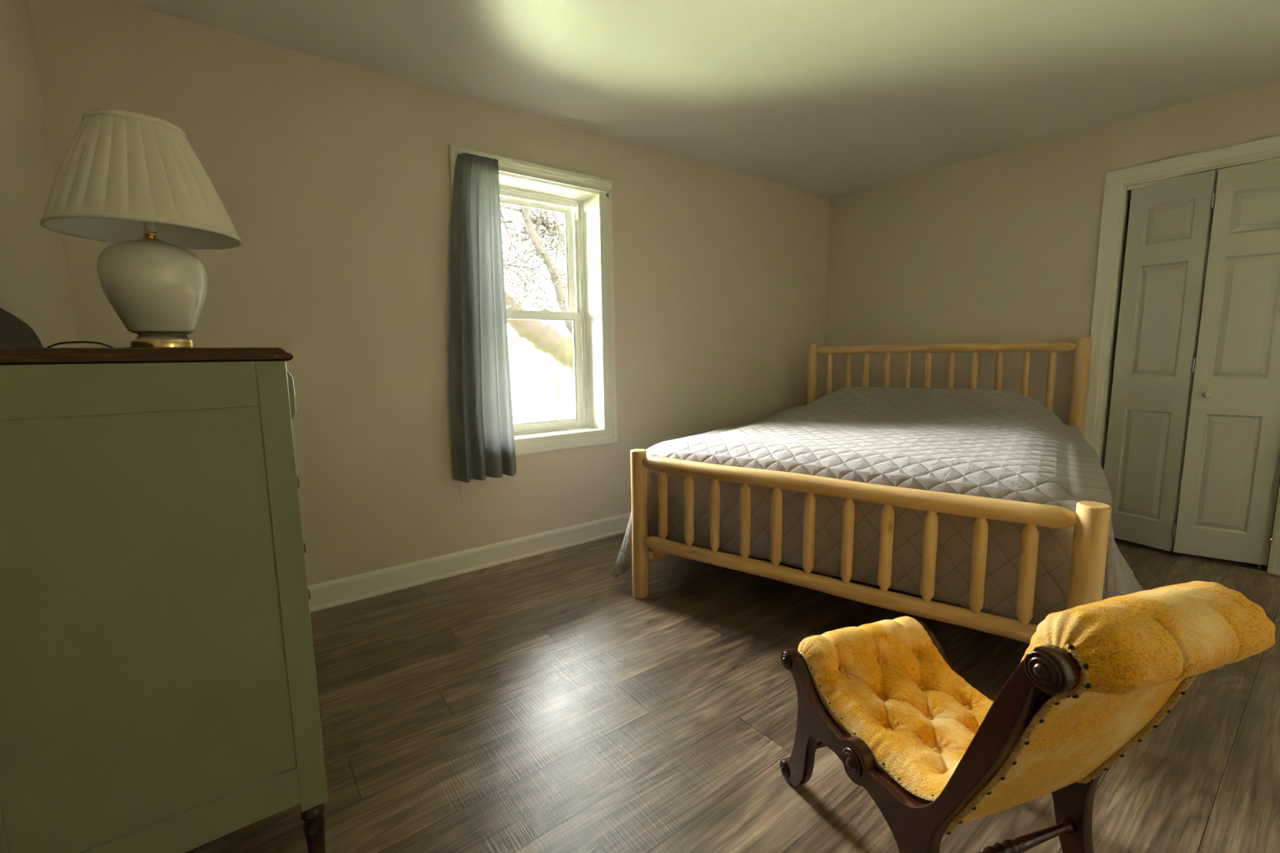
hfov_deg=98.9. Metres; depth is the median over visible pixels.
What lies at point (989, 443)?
quilt
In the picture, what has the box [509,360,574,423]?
lawn
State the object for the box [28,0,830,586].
wall
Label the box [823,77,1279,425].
wall
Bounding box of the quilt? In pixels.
[613,386,1144,625]
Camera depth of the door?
2.92 m
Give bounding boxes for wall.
[0,0,79,347]
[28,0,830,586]
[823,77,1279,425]
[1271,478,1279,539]
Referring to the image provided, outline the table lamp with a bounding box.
[40,108,242,347]
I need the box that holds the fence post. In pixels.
[552,371,560,401]
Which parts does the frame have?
post, rail, post, foot rail, foot rail, head rail, post, post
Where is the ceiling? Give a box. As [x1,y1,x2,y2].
[115,0,1279,196]
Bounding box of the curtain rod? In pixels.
[498,165,610,196]
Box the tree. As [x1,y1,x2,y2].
[500,195,573,374]
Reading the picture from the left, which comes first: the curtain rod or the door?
the curtain rod
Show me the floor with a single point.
(536, 704)
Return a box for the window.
[448,144,617,456]
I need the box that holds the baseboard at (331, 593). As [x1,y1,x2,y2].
[307,512,631,612]
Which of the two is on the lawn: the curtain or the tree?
the tree
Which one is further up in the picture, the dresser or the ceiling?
the ceiling
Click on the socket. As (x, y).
(148, 226)
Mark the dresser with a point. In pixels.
(158, 686)
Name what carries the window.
in the wall at (332, 178)
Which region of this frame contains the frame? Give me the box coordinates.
[630,337,1111,644]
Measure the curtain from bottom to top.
1.741 m
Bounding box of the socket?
[142,221,155,231]
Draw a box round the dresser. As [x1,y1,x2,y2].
[0,307,328,852]
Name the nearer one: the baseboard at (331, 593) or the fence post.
the baseboard at (331, 593)
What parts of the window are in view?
sash, frame, sash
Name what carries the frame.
on the floor
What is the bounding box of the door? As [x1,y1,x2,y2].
[1103,157,1279,572]
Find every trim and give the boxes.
[1082,135,1279,575]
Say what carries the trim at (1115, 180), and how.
attached to the wall at (1003, 246)
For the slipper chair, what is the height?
0.769 m
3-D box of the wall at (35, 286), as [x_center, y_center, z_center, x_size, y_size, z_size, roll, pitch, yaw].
[-0.805,-0.083,0.220,0.200,2.640,4.340,-6,9,-37]
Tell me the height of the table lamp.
0.513 m
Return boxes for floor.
[185,533,1279,852]
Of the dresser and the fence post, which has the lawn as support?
the fence post
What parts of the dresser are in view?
rail, rail, drawer, drawer pull, leg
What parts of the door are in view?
knob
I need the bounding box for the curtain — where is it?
[449,152,516,502]
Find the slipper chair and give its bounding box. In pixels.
[779,581,1275,852]

